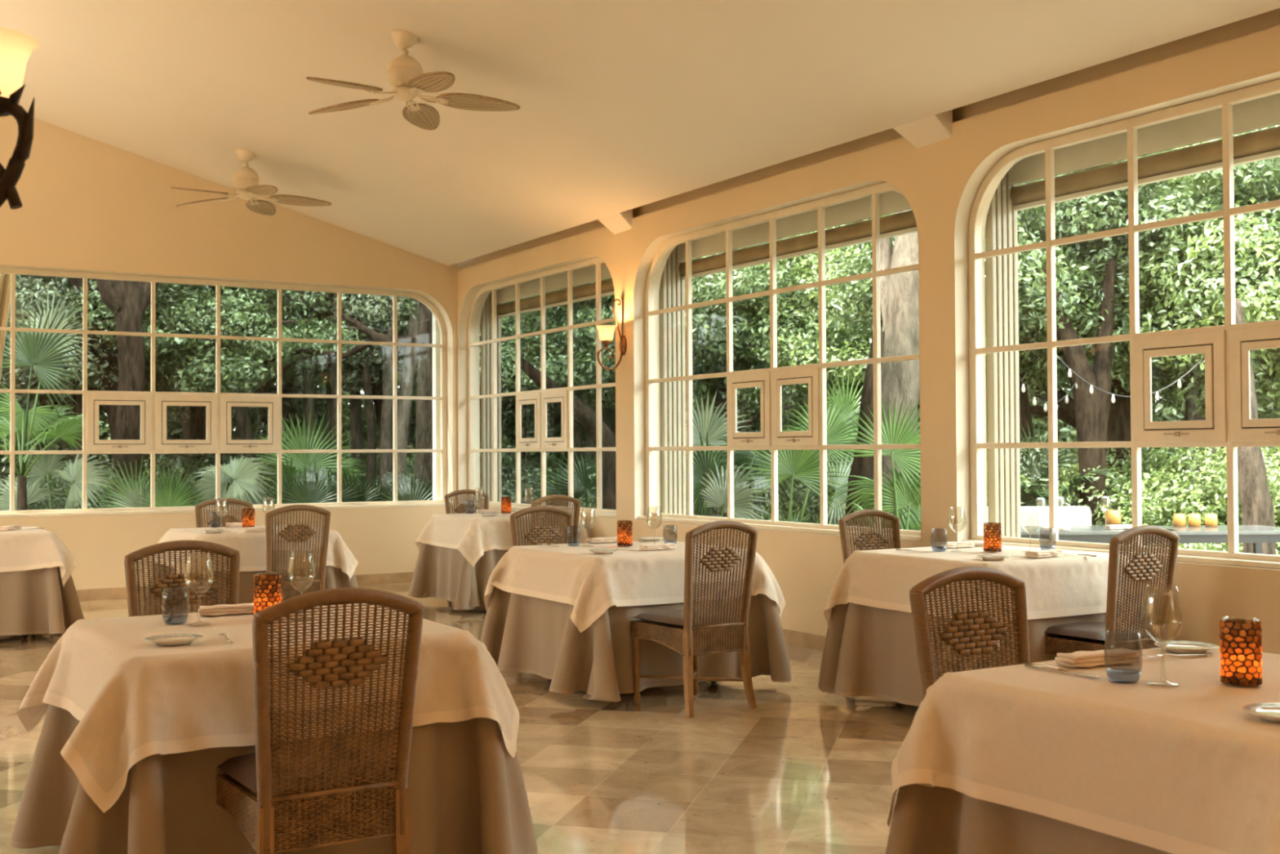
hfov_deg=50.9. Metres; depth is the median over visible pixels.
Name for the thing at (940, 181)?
wall
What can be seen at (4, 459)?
tree
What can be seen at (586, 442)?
tree
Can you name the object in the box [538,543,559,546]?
knife
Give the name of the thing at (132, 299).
trunk
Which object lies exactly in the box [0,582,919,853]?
floor
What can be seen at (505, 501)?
candle holder
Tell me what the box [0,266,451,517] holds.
window
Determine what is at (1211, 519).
candle jar
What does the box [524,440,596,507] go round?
fan palm
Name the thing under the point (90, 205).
wall
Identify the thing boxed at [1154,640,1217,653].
plate
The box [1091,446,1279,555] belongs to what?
leafy shrub
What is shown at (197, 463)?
leafy shrub
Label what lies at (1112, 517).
candle jar
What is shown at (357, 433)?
tree
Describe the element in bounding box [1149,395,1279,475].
tree
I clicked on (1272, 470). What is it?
leafy shrub
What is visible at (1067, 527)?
napkin
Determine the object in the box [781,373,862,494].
fan palm
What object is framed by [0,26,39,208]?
wall lamp
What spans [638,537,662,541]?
plate
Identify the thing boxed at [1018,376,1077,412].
string light
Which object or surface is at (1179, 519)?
candle jar
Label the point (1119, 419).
tree
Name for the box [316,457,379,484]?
leafy shrub
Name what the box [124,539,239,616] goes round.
dining chair
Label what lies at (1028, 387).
tree
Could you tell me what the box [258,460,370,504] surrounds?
fan palm
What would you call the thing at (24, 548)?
tablecloth
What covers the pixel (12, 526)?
napkin
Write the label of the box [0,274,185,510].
tree
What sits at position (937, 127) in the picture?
beam
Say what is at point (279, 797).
dining chair
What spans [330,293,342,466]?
trunk
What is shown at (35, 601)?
table skirt
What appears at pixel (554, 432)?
tree
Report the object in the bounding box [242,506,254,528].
candle holder
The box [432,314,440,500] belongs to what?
trim
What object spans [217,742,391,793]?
seat cushion
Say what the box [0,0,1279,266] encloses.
ceiling
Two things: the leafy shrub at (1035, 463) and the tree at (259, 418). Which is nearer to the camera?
the leafy shrub at (1035, 463)
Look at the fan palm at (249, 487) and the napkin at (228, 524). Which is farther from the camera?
the fan palm at (249, 487)
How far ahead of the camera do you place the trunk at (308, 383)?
18.34 m
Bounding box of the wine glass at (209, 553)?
[183,552,213,625]
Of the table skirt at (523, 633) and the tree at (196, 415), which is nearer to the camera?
the table skirt at (523, 633)
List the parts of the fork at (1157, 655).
handle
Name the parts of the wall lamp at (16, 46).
arm, lamp shade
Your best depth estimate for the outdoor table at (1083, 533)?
10.08 m
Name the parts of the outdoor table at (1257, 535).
rail, leg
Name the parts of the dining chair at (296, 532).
leg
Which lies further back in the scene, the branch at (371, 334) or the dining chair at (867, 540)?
the branch at (371, 334)
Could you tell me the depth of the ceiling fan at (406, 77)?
8.39 m
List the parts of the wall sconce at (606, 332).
lamp shade, plate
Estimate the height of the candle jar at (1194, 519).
0.100 m
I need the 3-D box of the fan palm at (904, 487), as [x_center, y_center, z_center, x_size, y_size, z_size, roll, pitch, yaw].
[2.214,0.794,10.927,0.967,2.138,1.237,0,-1,-31]
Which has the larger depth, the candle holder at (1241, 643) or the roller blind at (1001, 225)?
the roller blind at (1001, 225)
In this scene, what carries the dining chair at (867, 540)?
on the floor
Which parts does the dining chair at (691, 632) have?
leg, leg, leg, frame, leg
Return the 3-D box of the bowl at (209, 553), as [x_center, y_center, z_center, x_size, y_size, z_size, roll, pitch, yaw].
[-1.427,0.477,4.346,0.091,0.136,0.091,0,-1,-31]
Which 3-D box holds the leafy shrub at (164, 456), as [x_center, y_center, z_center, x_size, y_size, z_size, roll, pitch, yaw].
[-6.528,1.080,17.614,2.303,1.924,2.400,0,-1,-31]
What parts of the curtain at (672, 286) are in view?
guide post, rail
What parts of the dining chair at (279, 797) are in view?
leg, leg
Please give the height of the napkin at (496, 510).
0.033 m
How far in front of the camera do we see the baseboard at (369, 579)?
12.46 m
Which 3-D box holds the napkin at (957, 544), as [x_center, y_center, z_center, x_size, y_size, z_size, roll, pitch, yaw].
[1.698,0.634,7.233,0.223,0.033,0.098,0,-1,-29]
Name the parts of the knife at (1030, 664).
handle, blade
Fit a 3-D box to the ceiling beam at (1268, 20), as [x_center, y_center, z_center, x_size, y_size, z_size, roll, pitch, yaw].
[2.323,-1.975,7.374,0.150,0.360,16.580,0,-1,-31]
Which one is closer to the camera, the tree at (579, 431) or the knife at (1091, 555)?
the knife at (1091, 555)
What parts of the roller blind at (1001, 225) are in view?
guide post, rail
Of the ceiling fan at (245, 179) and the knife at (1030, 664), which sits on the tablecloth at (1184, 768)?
the knife at (1030, 664)
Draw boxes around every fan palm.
[0,290,107,510]
[0,445,124,511]
[95,455,178,507]
[135,460,209,506]
[181,455,290,506]
[253,407,368,502]
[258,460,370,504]
[324,466,399,502]
[372,470,432,501]
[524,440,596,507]
[685,388,807,522]
[737,387,886,524]
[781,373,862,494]
[831,394,920,530]
[986,421,1117,506]
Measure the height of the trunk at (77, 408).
3.996 m
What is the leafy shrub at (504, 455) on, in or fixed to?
on the ground
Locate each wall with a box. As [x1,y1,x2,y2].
[0,115,457,590]
[457,25,1279,654]
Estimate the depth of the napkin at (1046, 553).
6.53 m
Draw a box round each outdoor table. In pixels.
[1020,524,1176,546]
[1107,524,1279,554]
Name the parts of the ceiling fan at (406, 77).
blade, blade, blade, blade, blade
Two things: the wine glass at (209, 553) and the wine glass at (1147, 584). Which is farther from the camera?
the wine glass at (209, 553)
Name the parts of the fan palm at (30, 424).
stem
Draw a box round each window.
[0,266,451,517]
[467,257,616,517]
[638,182,920,541]
[961,79,1279,568]
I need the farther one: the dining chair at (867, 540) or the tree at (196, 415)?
the tree at (196, 415)
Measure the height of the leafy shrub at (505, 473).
1.627 m
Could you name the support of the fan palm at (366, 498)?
on the ground
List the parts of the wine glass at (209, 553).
stem and foot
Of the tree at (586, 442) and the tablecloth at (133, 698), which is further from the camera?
the tree at (586, 442)
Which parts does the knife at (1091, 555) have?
handle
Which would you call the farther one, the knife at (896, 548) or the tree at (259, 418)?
the tree at (259, 418)
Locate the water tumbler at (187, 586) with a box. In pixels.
[161,586,189,623]
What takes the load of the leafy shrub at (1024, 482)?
on the ground
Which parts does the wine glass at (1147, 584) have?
stem and foot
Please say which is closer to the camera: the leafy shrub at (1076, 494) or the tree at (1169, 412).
the leafy shrub at (1076, 494)
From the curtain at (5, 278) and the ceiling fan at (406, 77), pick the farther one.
the curtain at (5, 278)
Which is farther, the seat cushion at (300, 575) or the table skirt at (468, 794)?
the seat cushion at (300, 575)
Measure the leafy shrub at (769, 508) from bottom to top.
1.946 m
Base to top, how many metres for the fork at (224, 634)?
0.010 m
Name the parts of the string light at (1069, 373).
bulb, bulb, bulb, bulb, bulb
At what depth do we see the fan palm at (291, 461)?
16.00 m
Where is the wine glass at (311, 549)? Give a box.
[287,549,315,620]
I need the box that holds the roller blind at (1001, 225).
[985,93,1279,537]
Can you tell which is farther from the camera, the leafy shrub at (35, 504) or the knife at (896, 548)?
the leafy shrub at (35, 504)
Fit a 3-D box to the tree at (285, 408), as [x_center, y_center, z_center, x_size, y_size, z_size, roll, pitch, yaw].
[-6.422,-1.490,25.097,4.814,7.335,5.670,0,-1,-22]
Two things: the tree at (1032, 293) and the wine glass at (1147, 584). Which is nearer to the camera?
the wine glass at (1147, 584)
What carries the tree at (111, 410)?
on the ground
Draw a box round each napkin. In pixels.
[0,524,21,530]
[197,603,253,615]
[225,522,255,527]
[242,526,274,532]
[475,508,500,512]
[586,537,617,543]
[639,542,675,550]
[935,540,974,548]
[1024,548,1062,558]
[1040,525,1071,530]
[1054,648,1138,667]
[1104,524,1132,528]
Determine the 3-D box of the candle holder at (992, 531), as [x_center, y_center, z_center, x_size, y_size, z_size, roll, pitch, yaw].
[1.812,0.565,6.907,0.090,0.151,0.090,0,-1,-31]
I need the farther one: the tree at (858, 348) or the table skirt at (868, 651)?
the tree at (858, 348)
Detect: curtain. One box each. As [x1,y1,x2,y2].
[0,273,10,381]
[659,191,917,514]
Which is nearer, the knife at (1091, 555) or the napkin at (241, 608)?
the napkin at (241, 608)
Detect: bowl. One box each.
[183,552,213,595]
[287,549,315,589]
[580,506,595,528]
[1141,584,1182,644]
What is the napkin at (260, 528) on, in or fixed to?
on the tablecloth at (251, 545)
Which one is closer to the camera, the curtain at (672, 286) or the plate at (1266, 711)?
the plate at (1266, 711)
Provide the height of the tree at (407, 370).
5.710 m
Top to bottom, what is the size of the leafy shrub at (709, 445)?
2.116 m
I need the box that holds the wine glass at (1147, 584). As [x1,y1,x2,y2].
[1141,584,1182,686]
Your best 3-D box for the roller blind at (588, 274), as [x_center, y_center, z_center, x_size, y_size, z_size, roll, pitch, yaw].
[-0.716,-0.036,12.866,0.268,3.200,3.336,0,-1,-31]
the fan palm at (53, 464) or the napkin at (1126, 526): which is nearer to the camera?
the napkin at (1126, 526)
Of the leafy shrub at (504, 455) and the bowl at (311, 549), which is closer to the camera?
the bowl at (311, 549)
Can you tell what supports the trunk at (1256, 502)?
on the ground
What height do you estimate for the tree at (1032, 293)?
5.080 m
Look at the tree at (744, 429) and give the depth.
23.83 m
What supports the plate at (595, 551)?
on the tablecloth at (593, 583)
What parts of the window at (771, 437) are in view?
vent handle, vent sash, vent frame, sill, vent handle, vent sash, vent frame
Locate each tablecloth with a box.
[0,526,77,586]
[17,603,519,813]
[144,524,358,582]
[414,511,589,566]
[483,539,785,632]
[823,545,1151,648]
[887,645,1279,853]
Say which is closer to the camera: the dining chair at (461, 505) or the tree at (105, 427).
the dining chair at (461, 505)
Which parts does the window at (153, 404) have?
vent frame, vent sash, vent frame, vent sash, sill, vent frame, vent sash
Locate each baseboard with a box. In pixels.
[75,571,413,600]
[782,628,826,651]
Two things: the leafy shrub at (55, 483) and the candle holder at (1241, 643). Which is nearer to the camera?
the candle holder at (1241, 643)
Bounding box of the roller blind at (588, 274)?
[480,262,661,512]
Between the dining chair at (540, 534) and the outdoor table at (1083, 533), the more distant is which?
the outdoor table at (1083, 533)
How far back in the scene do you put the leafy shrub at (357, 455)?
19.21 m
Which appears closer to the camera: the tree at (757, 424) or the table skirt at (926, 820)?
the table skirt at (926, 820)
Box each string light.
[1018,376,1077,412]
[1056,354,1202,403]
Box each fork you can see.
[217,632,233,643]
[1142,653,1208,657]
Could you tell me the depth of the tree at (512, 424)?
20.17 m
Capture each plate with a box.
[144,633,203,645]
[201,529,226,533]
[479,513,497,515]
[589,549,617,554]
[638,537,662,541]
[973,541,983,546]
[976,554,1011,559]
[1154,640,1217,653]
[1242,702,1279,722]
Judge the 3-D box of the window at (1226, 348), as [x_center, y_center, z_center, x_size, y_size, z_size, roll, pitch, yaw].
[2.788,-0.474,6.446,0.127,2.257,3.362,0,-1,-31]
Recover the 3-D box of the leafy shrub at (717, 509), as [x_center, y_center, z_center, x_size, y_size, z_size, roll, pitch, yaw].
[1.089,1.100,14.419,2.139,1.678,1.958,1,-1,-42]
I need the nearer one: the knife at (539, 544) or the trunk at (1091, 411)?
the knife at (539, 544)
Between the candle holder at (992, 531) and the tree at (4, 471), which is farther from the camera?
the tree at (4, 471)
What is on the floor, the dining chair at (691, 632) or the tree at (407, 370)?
the dining chair at (691, 632)
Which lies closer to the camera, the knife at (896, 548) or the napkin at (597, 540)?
the knife at (896, 548)
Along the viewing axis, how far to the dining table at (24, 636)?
9.67 m
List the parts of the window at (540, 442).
vent sash, vent frame, sill, vent sash, vent frame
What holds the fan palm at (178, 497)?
on the ground
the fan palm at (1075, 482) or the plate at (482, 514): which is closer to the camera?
the plate at (482, 514)
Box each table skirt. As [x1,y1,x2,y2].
[0,566,84,635]
[8,704,539,853]
[142,563,358,614]
[408,542,508,609]
[480,586,791,702]
[817,602,1153,706]
[884,783,1172,853]
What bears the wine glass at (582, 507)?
on the tablecloth at (593, 583)
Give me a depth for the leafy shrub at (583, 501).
16.42 m
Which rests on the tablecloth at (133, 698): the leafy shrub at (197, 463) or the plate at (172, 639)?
the plate at (172, 639)
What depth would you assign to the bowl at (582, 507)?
7.89 m
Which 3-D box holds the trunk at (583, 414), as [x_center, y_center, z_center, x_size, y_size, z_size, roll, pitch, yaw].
[-0.709,0.603,14.248,1.228,2.694,0.316,0,-1,-28]
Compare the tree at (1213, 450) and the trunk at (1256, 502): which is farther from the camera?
the tree at (1213, 450)
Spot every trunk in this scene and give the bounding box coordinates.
[72,309,92,476]
[95,279,159,504]
[205,285,222,488]
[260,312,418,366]
[299,291,316,475]
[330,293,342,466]
[355,294,376,492]
[379,296,397,499]
[413,301,432,496]
[515,356,616,509]
[844,330,884,527]
[873,208,919,529]
[1039,258,1115,543]
[1235,298,1275,555]
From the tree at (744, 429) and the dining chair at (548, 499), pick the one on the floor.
the dining chair at (548, 499)
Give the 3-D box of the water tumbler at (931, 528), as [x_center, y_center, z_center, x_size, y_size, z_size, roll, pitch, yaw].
[1.559,0.587,6.999,0.087,0.117,0.087,0,-1,-31]
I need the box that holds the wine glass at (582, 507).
[580,506,595,546]
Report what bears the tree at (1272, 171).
on the ground
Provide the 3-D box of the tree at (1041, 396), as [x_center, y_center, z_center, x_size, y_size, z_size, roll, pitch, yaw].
[7.621,-1.571,24.757,4.814,7.336,5.670,0,-1,9]
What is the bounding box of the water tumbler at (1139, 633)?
[1103,629,1142,683]
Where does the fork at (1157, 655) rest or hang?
on the tablecloth at (1184, 768)
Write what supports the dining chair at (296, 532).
on the floor
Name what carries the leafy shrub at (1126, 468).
on the ground
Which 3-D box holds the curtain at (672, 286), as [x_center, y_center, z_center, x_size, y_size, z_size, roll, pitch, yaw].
[1.157,-0.104,9.745,0.268,3.200,3.406,0,-1,-31]
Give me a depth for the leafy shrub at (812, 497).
13.16 m
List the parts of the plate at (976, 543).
dish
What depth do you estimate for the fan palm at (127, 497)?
14.65 m
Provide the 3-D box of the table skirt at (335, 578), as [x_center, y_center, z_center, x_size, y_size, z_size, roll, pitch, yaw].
[-2.857,1.113,9.899,1.440,0.719,1.410,0,-1,-31]
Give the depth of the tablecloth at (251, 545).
9.51 m
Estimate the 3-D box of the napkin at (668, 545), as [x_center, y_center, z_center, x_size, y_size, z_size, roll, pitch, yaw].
[0.101,0.677,7.593,0.223,0.033,0.098,1,-1,-37]
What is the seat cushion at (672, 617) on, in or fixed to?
on the dining chair at (691, 632)
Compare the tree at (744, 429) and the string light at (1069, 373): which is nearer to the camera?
the string light at (1069, 373)
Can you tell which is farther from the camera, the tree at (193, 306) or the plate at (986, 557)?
the tree at (193, 306)
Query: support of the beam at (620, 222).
attached to the ceiling
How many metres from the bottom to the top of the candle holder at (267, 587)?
0.151 m
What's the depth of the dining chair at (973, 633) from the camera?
4.00 m
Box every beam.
[457,8,1279,270]
[597,208,632,234]
[892,109,952,147]
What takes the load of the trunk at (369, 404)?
on the ground
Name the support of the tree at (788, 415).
on the ground
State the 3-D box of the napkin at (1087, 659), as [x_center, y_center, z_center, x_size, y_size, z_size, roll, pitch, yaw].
[1.176,0.594,3.457,0.223,0.033,0.098,0,-1,-23]
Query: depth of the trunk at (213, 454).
17.95 m
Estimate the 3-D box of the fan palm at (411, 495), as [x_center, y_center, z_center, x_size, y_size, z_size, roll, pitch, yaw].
[-2.502,1.212,14.623,1.385,1.490,1.292,0,-1,-31]
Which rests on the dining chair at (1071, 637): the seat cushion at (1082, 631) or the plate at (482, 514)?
the seat cushion at (1082, 631)
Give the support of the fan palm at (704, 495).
on the ground
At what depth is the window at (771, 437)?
9.56 m
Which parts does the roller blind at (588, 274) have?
guide post, rail, guide post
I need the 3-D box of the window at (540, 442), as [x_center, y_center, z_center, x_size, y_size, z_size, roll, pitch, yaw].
[-0.973,-0.337,12.715,0.127,2.257,3.296,0,-1,-31]
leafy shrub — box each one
[0,475,77,510]
[7,470,168,510]
[59,453,222,505]
[179,453,270,502]
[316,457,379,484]
[347,453,415,489]
[375,436,546,500]
[480,456,533,500]
[501,462,587,503]
[530,460,596,508]
[573,431,756,512]
[686,452,804,520]
[714,429,833,524]
[764,435,920,524]
[831,453,1035,524]
[986,436,1100,524]
[1023,484,1130,544]
[1035,447,1241,551]
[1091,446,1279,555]
[1159,446,1279,555]
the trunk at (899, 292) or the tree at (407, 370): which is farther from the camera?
the tree at (407, 370)
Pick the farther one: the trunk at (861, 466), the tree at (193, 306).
the tree at (193, 306)
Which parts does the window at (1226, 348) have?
sill, vent handle, vent sash, vent frame, vent frame, vent sash, vent handle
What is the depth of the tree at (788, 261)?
16.43 m
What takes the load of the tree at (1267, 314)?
on the ground
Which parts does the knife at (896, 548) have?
handle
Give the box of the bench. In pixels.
[986,506,1091,525]
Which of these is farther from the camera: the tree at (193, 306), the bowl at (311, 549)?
the tree at (193, 306)
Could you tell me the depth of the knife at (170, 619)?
4.46 m
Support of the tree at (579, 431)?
on the ground
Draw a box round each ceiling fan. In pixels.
[170,148,331,215]
[306,29,519,130]
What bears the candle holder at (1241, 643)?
on the tablecloth at (1184, 768)
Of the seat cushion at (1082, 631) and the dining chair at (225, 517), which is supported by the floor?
the dining chair at (225, 517)
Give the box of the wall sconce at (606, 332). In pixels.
[595,292,626,369]
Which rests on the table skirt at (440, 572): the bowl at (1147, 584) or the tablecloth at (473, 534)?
the tablecloth at (473, 534)
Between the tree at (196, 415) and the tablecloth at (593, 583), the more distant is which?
the tree at (196, 415)
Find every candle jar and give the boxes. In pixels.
[1105,510,1121,524]
[1173,513,1186,526]
[1187,513,1200,526]
[1204,513,1217,526]
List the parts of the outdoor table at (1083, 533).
rail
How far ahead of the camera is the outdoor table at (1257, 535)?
10.01 m
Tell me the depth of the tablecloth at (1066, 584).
6.59 m
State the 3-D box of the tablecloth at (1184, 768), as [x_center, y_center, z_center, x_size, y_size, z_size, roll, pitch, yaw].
[1.420,0.802,3.172,1.353,0.399,1.350,0,-1,-31]
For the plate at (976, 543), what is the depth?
7.33 m
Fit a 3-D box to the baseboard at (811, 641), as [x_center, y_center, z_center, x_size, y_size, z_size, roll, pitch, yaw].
[2.276,1.391,7.086,0.014,0.100,16.261,0,-1,-31]
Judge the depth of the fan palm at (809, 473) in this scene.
11.83 m
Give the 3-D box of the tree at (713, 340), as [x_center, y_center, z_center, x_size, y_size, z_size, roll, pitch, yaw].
[1.111,-0.379,16.696,3.814,4.717,3.935,1,-1,-38]
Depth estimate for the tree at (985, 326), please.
17.86 m
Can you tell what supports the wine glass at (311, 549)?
on the tablecloth at (133, 698)
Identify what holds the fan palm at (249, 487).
on the ground
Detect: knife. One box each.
[165,613,174,622]
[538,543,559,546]
[895,548,924,551]
[1024,662,1098,676]
[1062,553,1096,556]
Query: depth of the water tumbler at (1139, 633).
3.19 m
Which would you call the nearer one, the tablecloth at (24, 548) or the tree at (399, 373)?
the tablecloth at (24, 548)
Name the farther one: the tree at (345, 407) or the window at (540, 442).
the tree at (345, 407)
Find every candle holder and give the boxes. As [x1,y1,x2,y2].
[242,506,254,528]
[253,572,281,613]
[501,496,511,513]
[617,520,632,546]
[983,521,1001,551]
[1219,616,1262,685]
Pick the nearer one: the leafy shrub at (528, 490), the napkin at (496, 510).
the napkin at (496, 510)
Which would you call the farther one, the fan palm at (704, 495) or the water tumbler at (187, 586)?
the fan palm at (704, 495)
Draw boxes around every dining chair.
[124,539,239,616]
[195,497,253,527]
[215,587,423,853]
[265,504,330,600]
[444,488,488,513]
[510,505,573,546]
[530,494,580,543]
[631,520,758,717]
[838,509,900,563]
[909,566,1030,698]
[1044,524,1179,655]
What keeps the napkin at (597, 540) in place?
on the tablecloth at (593, 583)
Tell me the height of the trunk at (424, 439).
3.918 m
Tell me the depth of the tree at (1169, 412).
23.57 m
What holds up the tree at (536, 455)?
on the ground
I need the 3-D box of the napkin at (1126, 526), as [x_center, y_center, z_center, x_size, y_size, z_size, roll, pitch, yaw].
[3.671,0.765,10.300,0.223,0.033,0.098,0,-1,-20]
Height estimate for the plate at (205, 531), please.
0.017 m
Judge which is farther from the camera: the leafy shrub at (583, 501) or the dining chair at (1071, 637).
the leafy shrub at (583, 501)
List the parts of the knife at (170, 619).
blade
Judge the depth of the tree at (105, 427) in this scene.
25.43 m
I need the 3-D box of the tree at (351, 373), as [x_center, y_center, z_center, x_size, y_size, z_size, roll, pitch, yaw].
[-4.130,-0.585,19.095,2.794,5.286,3.500,0,-1,7]
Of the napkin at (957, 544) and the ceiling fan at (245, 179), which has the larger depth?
the ceiling fan at (245, 179)
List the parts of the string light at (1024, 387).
bulb, bulb, bulb, bulb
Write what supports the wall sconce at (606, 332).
attached to the wall at (940, 181)
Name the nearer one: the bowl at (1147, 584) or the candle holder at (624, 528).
the bowl at (1147, 584)
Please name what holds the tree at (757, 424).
on the ground
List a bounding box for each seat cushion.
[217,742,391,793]
[281,571,318,582]
[633,608,740,626]
[1044,622,1151,640]
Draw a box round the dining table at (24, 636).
[21,634,28,638]
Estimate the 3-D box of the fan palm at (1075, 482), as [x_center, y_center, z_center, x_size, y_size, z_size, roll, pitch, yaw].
[3.694,0.914,12.904,1.560,1.954,1.641,0,-1,-31]
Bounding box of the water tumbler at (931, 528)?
[930,528,947,548]
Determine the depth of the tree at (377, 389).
19.83 m
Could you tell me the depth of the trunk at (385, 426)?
17.93 m
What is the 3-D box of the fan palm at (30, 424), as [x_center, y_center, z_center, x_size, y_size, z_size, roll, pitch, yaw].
[-6.812,0.206,14.896,1.596,3.557,1.727,0,-1,-31]
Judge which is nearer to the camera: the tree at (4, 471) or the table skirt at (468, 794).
the table skirt at (468, 794)
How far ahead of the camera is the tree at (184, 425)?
21.20 m
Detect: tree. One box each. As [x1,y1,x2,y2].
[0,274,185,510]
[0,387,112,493]
[0,440,9,462]
[2,380,240,490]
[57,280,366,500]
[68,277,155,478]
[144,282,349,475]
[145,375,364,490]
[170,344,212,470]
[244,371,480,477]
[257,290,418,475]
[268,373,315,444]
[322,295,364,466]
[342,295,418,498]
[362,362,581,484]
[371,361,411,459]
[397,316,417,386]
[400,304,593,485]
[479,283,686,436]
[480,302,704,471]
[503,408,709,470]
[555,231,872,455]
[581,395,596,465]
[684,228,893,430]
[694,356,793,455]
[695,242,767,431]
[742,212,919,408]
[782,393,919,462]
[806,155,1173,449]
[919,382,1070,474]
[985,127,1279,494]
[985,326,987,458]
[1017,237,1048,433]
[1018,124,1279,471]
[1026,380,1279,494]
[1066,139,1279,413]
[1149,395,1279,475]
[1152,381,1222,488]
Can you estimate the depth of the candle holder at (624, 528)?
7.83 m
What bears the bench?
on the ground
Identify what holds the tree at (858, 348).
on the ground
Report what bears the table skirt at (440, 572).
on the dining table
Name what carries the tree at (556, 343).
on the ground

